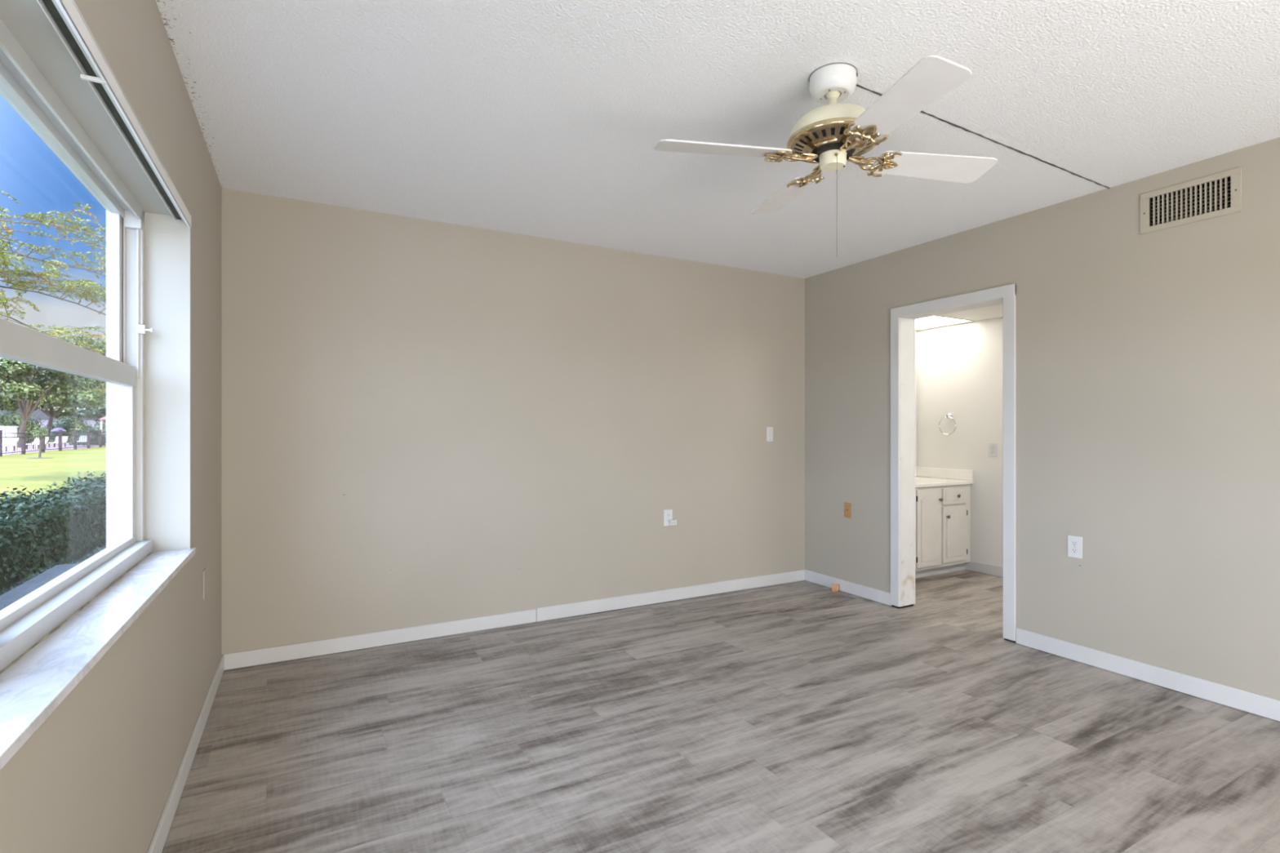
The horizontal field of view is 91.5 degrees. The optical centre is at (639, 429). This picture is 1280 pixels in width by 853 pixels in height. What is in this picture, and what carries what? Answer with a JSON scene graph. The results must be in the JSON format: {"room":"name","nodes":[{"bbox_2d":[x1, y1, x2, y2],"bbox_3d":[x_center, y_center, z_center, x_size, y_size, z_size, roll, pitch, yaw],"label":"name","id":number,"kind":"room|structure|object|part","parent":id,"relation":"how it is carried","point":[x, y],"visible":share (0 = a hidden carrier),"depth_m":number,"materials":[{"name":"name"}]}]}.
{"room":"empty bedroom","nodes":[
{"label":"empty bedroom","id":0,"kind":"room"},
{"bbox_2d":[0,0,222,852],"bbox_3d":[-0.680,0.060,0.219,0.235,2.560,6.735,0,0,-28],"label":"wall","id":1,"kind":"structure","parent":0,"point":[99,773],"depth_m":1.73,"materials":[{"name":"paint"}]},
{"bbox_2d":[0,0,190,551],"bbox_3d":[-1.231,-0.161,1.250,0.234,1.245,2.273,0,0,-28],"label":"window frame","id":2,"kind":"structure","parent":1,"relation":"attached to","point":[166,241],"depth_m":2.26,"materials":[{"name":"paint"}]},
{"bbox_2d":[0,18,195,770],"bbox_3d":[-1.299,-0.110,1.215,0.441,1.340,2.475,0,0,-29],"label":"window","id":3,"kind":"structure","parent":1,"relation":"in","point":[55,625],"depth_m":1.65,"materials":[{"name":"white metal"}]},
{"bbox_3d":[-1.533,-0.471,1.638,0.026,0.586,1.233,0,0,-28],"label":"sash","id":4,"kind":"part","parent":3,"relation":"part of","materials":[{"name":"clear glass"}]},
{"bbox_3d":[-1.501,0.092,1.655,0.030,0.624,1.233,0,0,-28],"label":"sash","id":5,"kind":"part","parent":3,"relation":"part of","materials":[{"name":"white metal"}]},
{"bbox_3d":[-1.279,-0.169,1.224,0.125,1.222,2.273,0,0,-28],"label":"frame","id":6,"kind":"part","parent":3,"relation":"part of","materials":[{"name":"white metal"}]},
{"bbox_3d":[-1.180,0.452,1.278,0.148,0.020,2.304,0,0,-28],"label":"sill","id":7,"kind":"part","parent":3,"relation":"part of","materials":[{"name":"stone"}]},
{"bbox_2d":[36,0,191,227],"bbox_3d":[-1.139,-0.759,1.292,0.046,0.042,2.240,0,0,-28],"label":"blind headrail","id":8,"kind":"object","parent":1,"relation":"attached to","point":[65,17],"visible":1,"depth_m":1.40,"materials":[{"name":"white metal"}]},
{"bbox_2d":[146,654,224,852],"bbox_3d":[-0.568,1.177,0.272,0.012,0.081,6.523,0,0,-28],"label":"baseboard","id":9,"kind":"structure","parent":1,"relation":"attached to","point":[162,831],"depth_m":2.13,"materials":[{"name":"paint"}]},
{"bbox_2d":[203,567,206,599],"bbox_3d":[-1.824,0.645,2.615,0.005,0.118,0.070,0,0,-28],"label":"blank plate","id":10,"kind":"object","parent":1,"relation":"attached to","point":[205,569],"visible":1,"depth_m":2.60,"materials":[{"name":"paint"}]},
{"bbox_2d":[222,188,804,653],"bbox_3d":[-0.525,0.060,4.097,4.174,2.560,0.121,0,0,-29],"label":"wall","id":11,"kind":"structure","parent":0,"point":[424,422],"depth_m":3.77,"materials":[{"name":"paint"}]},
{"bbox_2d":[221,569,804,670],"bbox_3d":[-0.388,1.175,4.097,3.934,0.086,0.013,0,0,-29],"label":"baseboard","id":12,"kind":"structure","parent":11,"relation":"attached to","point":[331,646],"depth_m":3.80,"materials":[{"name":"paint"}]},
{"bbox_2d":[663,509,672,525],"bbox_3d":[0.201,0.626,4.423,0.070,0.114,0.008,0,0,-29],"label":"wall outlet","id":13,"kind":"object","parent":11,"relation":"attached to","point":[668,513],"visible":1,"depth_m":4.42,"materials":[{"name":"white plastic"}]},
{"bbox_2d":[669,519,676,525],"bbox_3d":[0.235,0.659,4.418,0.052,0.038,0.032,0,0,-29],"label":"plug adapter","id":14,"kind":"object","parent":13,"relation":"attached to","point":[673,522],"visible":1,"depth_m":4.40,"materials":[{"name":"white plastic"}]},
{"bbox_2d":[766,426,773,441],"bbox_3d":[1.014,0.038,4.869,0.062,0.112,0.009,0,0,-29],"label":"wall switch","id":15,"kind":"object","parent":11,"relation":"attached to","point":[769,429],"visible":1,"depth_m":4.86,"materials":[{"name":"white plastic"}]},
{"bbox_2d":[155,0,1279,278],"bbox_3d":[1.786,-1.345,1.553,5.900,0.250,6.805,0,0,-29],"label":"ceiling","id":16,"kind":"structure","parent":0,"point":[540,118],"depth_m":2.36,"materials":[{"name":"white paint"}]},
{"bbox_2d":[653,54,997,257],"bbox_3d":[0.657,-0.900,2.167,0.994,0.640,0.896,0,0,31],"label":"ceiling fan","id":17,"kind":"object","parent":16,"relation":"hanging from","point":[831,135],"visible":1,"depth_m":2.09,"materials":[{"name":"white metal"}]},
{"bbox_3d":[0.278,-0.940,2.096,0.455,0.036,0.144,0,0,-9],"label":"blade","id":18,"kind":"part","parent":17,"relation":"part of","materials":[{"name":"white wood"}]},
{"bbox_3d":[0.582,-0.940,2.512,0.144,0.036,0.401,0,0,-13],"label":"blade","id":19,"kind":"part","parent":17,"relation":"part of","materials":[{"name":"white wood"}]},
{"bbox_3d":[0.620,-0.959,2.086,0.075,0.013,0.016,0,0,33],"label":"arc trim","id":20,"kind":"part","parent":17,"relation":"part of","materials":[{"name":"gold metal"}]},
{"bbox_2d":[791,125,872,161],"bbox_3d":[0.666,-0.973,2.156,0.284,0.032,0.282,0,0,-29],"label":"grille","id":21,"kind":"object","parent":17,"relation":"attached to","point":[820,140],"depth_m":2.10,"materials":[{"name":"gold metal"}]},
{"bbox_3d":[0.662,-0.754,2.103,0.004,0.349,0.011,0,0,-5],"label":"pull chain","id":22,"kind":"part","parent":17,"relation":"part of","materials":[{"name":"metal"}]},
{"bbox_3d":[0.754,-0.940,1.798,0.144,0.036,0.407,0,0,-14],"label":"blade","id":23,"kind":"part","parent":17,"relation":"part of","materials":[{"name":"white wood"}]},
{"bbox_3d":[1.044,-0.940,2.232,0.441,0.036,0.144,0,0,-11],"label":"blade","id":24,"kind":"part","parent":17,"relation":"part of","materials":[{"name":"white wood"}]},
{"bbox_2d":[161,569,1279,852],"bbox_3d":[1.897,1.280,1.642,5.620,0.120,6.755,0,0,-29],"label":"floor","id":25,"kind":"structure","parent":0,"point":[803,716],"depth_m":2.44,"materials":[{"name":"grey laminate"}]},
{"bbox_2d":[831,583,839,591],"bbox_3d":[1.473,1.193,4.701,0.046,0.055,0.052,0,0,33],"label":"wood block","id":26,"kind":"object","parent":25,"relation":"on","point":[835,588],"visible":1,"depth_m":4.69,"materials":[{"name":"wood"}]},
{"bbox_2d":[915,484,970,577],"bbox_3d":[2.149,0.844,5.279,1.333,0.752,0.578,0,0,-29],"label":"vanity cabinet","id":27,"kind":"object","parent":25,"relation":"on","point":[942,513],"visible":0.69,"depth_m":5.18,"materials":[{"name":"paint"}]},
{"bbox_3d":[2.085,0.806,4.954,0.305,0.632,0.018,0,0,-29],"label":"door","id":28,"kind":"part","parent":27,"relation":"part of","materials":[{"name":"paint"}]},
{"bbox_3d":[2.365,0.806,5.108,0.305,0.632,0.018,0,0,-29],"label":"door","id":29,"kind":"part","parent":27,"relation":"part of","materials":[{"name":"paint"}]},
{"bbox_3d":[2.371,0.802,5.098,0.215,0.551,0.005,0,0,-29],"label":"raised panel","id":30,"kind":"part","parent":27,"relation":"part of","materials":[{"name":"paint"}]},
{"bbox_2d":[915,466,973,487],"bbox_3d":[2.142,0.410,5.284,1.345,0.116,0.564,0,0,-29],"label":"countertop","id":31,"kind":"structure","parent":27,"relation":"on","point":[935,477],"depth_m":5.47,"materials":[{"name":"stone"}]},
{"bbox_3d":[2.651,0.561,5.265,0.314,0.138,0.018,0,0,-29],"label":"drawer","id":32,"kind":"part","parent":27,"relation":"part of","materials":[{"name":"paint"}]},
{"bbox_3d":[2.651,0.880,5.265,0.314,0.472,0.018,0,0,-29],"label":"door","id":33,"kind":"part","parent":27,"relation":"part of","materials":[{"name":"paint"}]},
{"bbox_3d":[2.656,0.558,5.255,0.254,0.084,0.005,0,0,-29],"label":"raised panel","id":34,"kind":"part","parent":27,"relation":"part of","materials":[{"name":"paint"}]},
{"bbox_3d":[2.656,0.876,5.255,0.224,0.391,0.005,0,0,-29],"label":"raised panel","id":35,"kind":"part","parent":27,"relation":"part of","materials":[{"name":"paint"}]},
{"bbox_2d":[915,330,916,466],"bbox_3d":[1.997,-0.001,5.538,1.356,2.439,0.020,0,0,-29],"label":"wall","id":36,"kind":"structure","parent":0,"point":[915,331],"depth_m":5.85,"materials":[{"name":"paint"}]},
{"bbox_2d":[915,334,915,466],"bbox_3d":[2.039,-0.270,5.540,1.221,1.230,0.015,0,0,-29],"label":"wall mirror","id":37,"kind":"object","parent":36,"relation":"attached to","point":[915,335],"visible":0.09,"depth_m":5.82,"materials":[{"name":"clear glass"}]},
{"bbox_2d":[916,316,1003,567],"bbox_3d":[3.418,0.060,4.462,0.100,2.560,3.335,0,0,-29],"label":"wall","id":38,"kind":"structure","parent":0,"point":[960,366],"depth_m":5.38,"materials":[{"name":"paint"}]},
{"bbox_2d":[938,413,955,435],"bbox_3d":[2.740,-0.045,5.547,0.046,0.192,0.167,0,0,-29],"label":"towel ring","id":39,"kind":"object","parent":38,"relation":"attached to","point":[949,416],"visible":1,"depth_m":5.54,"materials":[{"name":"silver metal"}]},
{"bbox_3d":[2.740,-0.115,5.547,0.046,0.052,0.052,0,0,-29],"label":"post","id":40,"kind":"part","parent":39,"relation":"part of","materials":[{"name":"silver metal"}]},
{"bbox_2d":[964,560,1003,577],"bbox_3d":[3.472,1.177,4.248,0.012,0.083,2.708,0,0,-29],"label":"baseboard","id":41,"kind":"structure","parent":38,"relation":"attached to","point":[984,568],"depth_m":5.26,"materials":[{"name":"paint"}]},
{"bbox_2d":[988,443,996,457],"bbox_3d":[2.946,0.172,5.211,0.008,0.114,0.070,0,0,-29],"label":"bathroom outlet","id":42,"kind":"object","parent":38,"relation":"attached to","point":[992,446],"visible":1,"depth_m":5.21,"materials":[{"name":"white plastic"}]},
{"bbox_2d":[918,303,1003,330],"bbox_3d":[2.768,-0.952,4.133,1.356,0.050,3.185,0,0,-29],"label":"ceiling","id":43,"kind":"structure","parent":0,"point":[994,311],"depth_m":5.01,"materials":[{"name":"paint"}]},
{"bbox_2d":[915,315,974,330],"bbox_3d":[2.457,-0.930,5.429,0.605,0.014,0.567,0,0,-29],"label":"ceiling light panel","id":44,"kind":"object","parent":43,"relation":"attached to","point":[932,322],"visible":0.5,"depth_m":5.42,"materials":[{"name":"white plastic"}]},
{"bbox_2d":[855,84,1110,188],"bbox_3d":[1.547,-1.219,2.669,1.915,0.009,0.010,0,0,-31],"label":"trim","id":45,"kind":"structure","parent":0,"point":[857,85],"depth_m":2.64,"materials":[{"name":"black metal"}]},
{"bbox_2d":[804,137,1279,700],"bbox_3d":[2.961,0.060,2.226,0.141,2.560,6.755,0,0,-29],"label":"wall","id":46,"kind":"structure","parent":0,"point":[1148,365],"depth_m":3.12,"materials":[{"name":"paint"}]},
{"bbox_2d":[844,502,851,518],"bbox_3d":[1.544,0.603,4.649,0.015,0.114,0.064,0,0,-29],"label":"switch plate","id":47,"kind":"object","parent":46,"relation":"attached to","point":[847,506],"visible":1,"depth_m":4.65,"materials":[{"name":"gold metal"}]},
{"bbox_2d":[890,283,1016,643],"bbox_3d":[2.004,0.195,3.968,0.172,2.051,0.852,0,0,-29],"label":"door frame","id":48,"kind":"structure","parent":46,"relation":"in","point":[903,318],"depth_m":4.24,"materials":[{"name":"paint"}]},
{"bbox_3d":[2.074,0.193,4.006,0.013,2.035,0.840,0,0,-29],"label":"casing","id":49,"kind":"part","parent":48,"relation":"part of","materials":[{"name":"paint"}]},
{"bbox_2d":[804,569,1279,721],"bbox_3d":[2.902,1.175,2.175,0.012,0.087,6.522,0,0,-29],"label":"baseboard","id":50,"kind":"structure","parent":46,"relation":"attached to","point":[1244,700],"depth_m":3.06,"materials":[{"name":"paint"}]},
{"bbox_2d":[1067,535,1082,559],"bbox_3d":[2.293,0.620,3.291,0.008,0.114,0.070,0,0,-29],"label":"wall outlet","id":51,"kind":"object","parent":46,"relation":"attached to","point":[1074,543],"visible":1,"depth_m":3.29,"materials":[{"name":"white plastic"}]},
{"bbox_2d":[1071,547,1078,553],"bbox_3d":[2.293,0.639,3.291,0.008,0.027,0.033,0,0,-29],"label":"socket","id":52,"kind":"object","parent":51,"relation":"attached to","point":[1073,550],"depth_m":3.29,"materials":[{"name":"white plastic"}]},
{"bbox_2d":[1071,540,1078,546],"bbox_3d":[2.293,0.601,3.291,0.008,0.027,0.033,0,0,-29],"label":"socket","id":53,"kind":"object","parent":51,"relation":"attached to","point":[1073,543],"depth_m":3.29,"materials":[{"name":"white plastic"}]},
{"bbox_2d":[1140,166,1241,234],"bbox_3d":[2.581,-1.044,2.905,0.144,0.194,0.372,0,0,-29],"label":"air vent","id":54,"kind":"object","parent":46,"relation":"in","point":[1221,197],"visible":0.99,"depth_m":2.88,"materials":[{"name":"metal"}]},
{"label":"outside","id":55,"kind":"structure","parent":0,"visible":0},
{"bbox_2d":[0,445,106,509],"bbox_3d":[-37.922,1.620,47.632,140.000,0.500,160.000,0,0,-29],"label":"ground","id":56,"kind":"structure","parent":55,"point":[16,470],"depth_m":21.56,"materials":[{"name":"green plant"}]},
{"bbox_2d":[0,422,31,445],"bbox_3d":[-52.628,0.471,51.536,3.374,2.206,3.357,0,0,-29],"label":"shrub","id":57,"kind":"object","parent":56,"relation":"on","point":[3,423],"visible":0.12,"depth_m":51.97,"materials":[{"name":"green plant"}]},
{"bbox_2d":[0,409,45,442],"bbox_3d":[-66.392,-0.271,66.254,5.994,3.607,5.966,0,0,-29],"label":"shrub","id":58,"kind":"object","parent":56,"relation":"on","point":[11,420],"visible":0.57,"depth_m":65.63,"materials":[{"name":"green plant"}]},
{"bbox_2d":[25,420,52,458],"bbox_3d":[-28.229,0.471,29.339,1.000,1.801,1.000,0,0,-29],"label":"sapling","id":59,"kind":"object","parent":56,"relation":"on","point":[39,434],"visible":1,"depth_m":29.32,"materials":[{"name":"green plant"}]},
{"bbox_3d":[-28.220,0.694,29.352,0.380,1.356,0.379,0,0,-29],"label":"stem","id":60,"kind":"part","parent":59,"relation":"part of","materials":[{"name":"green plant"}]},
{"bbox_2d":[0,357,82,447],"bbox_3d":[-45.326,-2.814,45.604,7.270,8.411,7.472,0,0,24],"label":"tree","id":61,"kind":"object","parent":56,"relation":"on","point":[15,395],"visible":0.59,"depth_m":45.56,"materials":[{"name":"green plant"}]},
{"bbox_2d":[0,471,106,595],"bbox_3d":[-5.506,0.898,6.445,0.631,0.993,13.443,0,0,-29],"label":"hedge","id":62,"kind":"object","parent":56,"relation":"on","point":[48,531],"visible":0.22,"depth_m":4.50,"materials":[{"name":"green plant"}]},
{"bbox_2d":[0,190,106,398],"bbox_3d":[-11.438,-1.331,8.525,7.358,5.438,8.162,0,0,30],"label":"feathery tree","id":63,"kind":"object","parent":56,"relation":"on","point":[82,286],"visible":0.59,"depth_m":9.15,"materials":[{"name":"green plant"}]},
{"bbox_2d":[0,429,106,456],"bbox_3d":[-38.942,0.700,43.565,0.180,1.340,52.030,0,0,-29],"label":"fence","id":64,"kind":"object","parent":56,"relation":"on","point":[99,434],"visible":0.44,"depth_m":38.71,"materials":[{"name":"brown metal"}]},
{"bbox_3d":[-32.340,0.700,31.532,0.180,1.340,0.180,0,0,-29],"label":"post","id":65,"kind":"part","parent":64,"relation":"part of","materials":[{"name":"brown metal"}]},
{"bbox_3d":[-33.807,0.700,34.206,0.180,1.340,0.180,0,0,-29],"label":"post","id":66,"kind":"part","parent":64,"relation":"part of","materials":[{"name":"brown metal"}]},
{"bbox_3d":[-35.274,0.700,36.880,0.180,1.340,0.180,0,0,-29],"label":"post","id":67,"kind":"part","parent":64,"relation":"part of","materials":[{"name":"brown metal"}]},
{"bbox_3d":[-38.942,1.220,43.565,0.040,0.044,51.850,0,0,-29],"label":"rail","id":68,"kind":"part","parent":64,"relation":"part of","materials":[{"name":"brown metal"}]},
{"bbox_3d":[-38.942,0.220,43.565,0.040,0.044,51.850,0,0,-29],"label":"rail","id":69,"kind":"part","parent":64,"relation":"part of","materials":[{"name":"brown metal"}]},
{"bbox_3d":[-38.942,0.420,43.565,0.040,0.044,51.850,0,0,-29],"label":"rail","id":70,"kind":"part","parent":64,"relation":"part of","materials":[{"name":"brown metal"}]},
{"bbox_3d":[-36.741,0.700,39.554,0.180,1.340,0.180,0,0,-29],"label":"post","id":71,"kind":"part","parent":64,"relation":"part of","materials":[{"name":"brown metal"}]},
{"bbox_3d":[-38.208,0.700,42.228,0.180,1.340,0.180,0,0,-29],"label":"post","id":72,"kind":"part","parent":64,"relation":"part of","materials":[{"name":"brown metal"}]},
{"bbox_3d":[-39.675,0.700,44.902,0.180,1.340,0.180,0,0,-29],"label":"post","id":73,"kind":"part","parent":64,"relation":"part of","materials":[{"name":"brown metal"}]},
{"bbox_3d":[-41.142,0.700,47.576,0.180,1.340,0.180,0,0,-29],"label":"post","id":74,"kind":"part","parent":64,"relation":"part of","materials":[{"name":"brown metal"}]},
{"bbox_2d":[40,415,96,442],"bbox_3d":[-57.981,0.005,63.433,4.783,3.095,4.765,0,0,-29],"label":"shrub","id":75,"kind":"object","parent":56,"relation":"on","point":[71,424],"visible":0.52,"depth_m":62.53,"materials":[{"name":"green plant"}]},
{"bbox_2d":[68,427,103,444],"bbox_3d":[-47.787,0.714,53.958,2.378,1.690,2.416,0,0,-29],"label":"shrub","id":76,"kind":"object","parent":56,"relation":"on","point":[82,430],"visible":0.43,"depth_m":53.42,"materials":[{"name":"green plant"}]},
{"bbox_2d":[91,420,105,434],"bbox_3d":[-60.268,0.134,71.328,4.473,2.817,4.587,0,0,-29],"label":"shrub","id":77,"kind":"object","parent":56,"relation":"on","point":[97,427],"visible":0.1,"depth_m":69.91,"materials":[{"name":"green plant"}]},
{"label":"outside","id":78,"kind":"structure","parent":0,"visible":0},
{"bbox_2d":[2,441,106,455],"bbox_3d":[-69.507,1.355,49.694,46.600,0.030,106.000,0,0,-29],"label":"pool deck","id":79,"kind":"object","parent":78,"point":[68,445],"depth_m":45.38,"materials":[{"name":"beige concrete"}]},
{"bbox_2d":[0,426,17,450],"bbox_3d":[-40.865,0.575,40.314,0.800,1.530,0.900,0,0,-29],"label":"utility box","id":80,"kind":"object","parent":79,"relation":"on","point":[6,429],"visible":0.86,"depth_m":40.05,"materials":[{"name":"white metal"}]},
{"bbox_2d":[2,437,18,451],"bbox_3d":[-38.722,0.935,38.071,0.700,0.809,1.906,0,0,-29],"label":"lounger","id":81,"kind":"object","parent":79,"relation":"on","point":[5,440],"visible":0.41,"depth_m":38.60,"materials":[{"name":"paint"}]},
{"bbox_2d":[26,436,48,449],"bbox_3d":[-41.039,0.935,42.503,0.700,0.809,1.906,0,0,-29],"label":"lounger","id":82,"kind":"object","parent":79,"relation":"on","point":[37,439],"visible":0.57,"depth_m":42.87,"materials":[{"name":"paint"}]},
{"bbox_2d":[0,407,99,429],"bbox_3d":[-79.591,-0.730,84.083,28.000,4.200,8.000,0,0,-29],"label":"house","id":83,"kind":"structure","parent":79,"relation":"on","point":[37,413],"depth_m":80.92,"materials":[{"name":"paint"}]},
{"bbox_2d":[4,341,106,444],"bbox_3d":[-54.872,-3.432,57.539,9.094,9.635,9.243,0,0,-29],"label":"tree","id":84,"kind":"object","parent":79,"relation":"on","point":[88,401],"visible":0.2,"depth_m":57.78,"materials":[{"name":"green plant"}]},
{"bbox_2d":[47,435,68,447],"bbox_3d":[-43.620,0.935,46.790,0.700,0.809,1.906,0,0,-29],"label":"lounger","id":85,"kind":"object","parent":79,"relation":"on","point":[66,437],"visible":0.59,"depth_m":47.31,"materials":[{"name":"paint"}]},
{"bbox_2d":[50,427,66,432],"bbox_3d":[-46.419,0.605,49.814,0.887,1.470,0.887,0,0,-6],"label":"patio umbrella","id":86,"kind":"object","parent":79,"relation":"on","point":[56,428],"visible":0.78,"depth_m":49.62,"materials":[{"name":"fabric"}]},
{"bbox_2d":[44,334,106,423],"bbox_3d":[-65.475,-4.964,76.252,12.803,12.708,13.547,0,0,-29],"label":"tree","id":87,"kind":"object","parent":79,"relation":"on","point":[96,413],"visible":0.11,"depth_m":72.19,"materials":[{"name":"green plant"}]},
{"bbox_2d":[76,435,90,445],"bbox_3d":[-46.178,0.935,51.660,0.700,0.809,1.906,0,0,-29],"label":"lounger","id":88,"kind":"object","parent":79,"relation":"on","point":[84,437],"visible":0.59,"depth_m":52.11,"materials":[{"name":"paint"}]},
{"bbox_2d":[98,416,106,431],"bbox_3d":[-56.214,-0.205,67.252,2.800,3.150,2.600,0,0,-29],"label":"gazebo","id":89,"kind":"object","parent":79,"relation":"on","point":[104,417],"visible":0.16,"depth_m":65.66,"materials":[{"name":"paint"}]}
]}

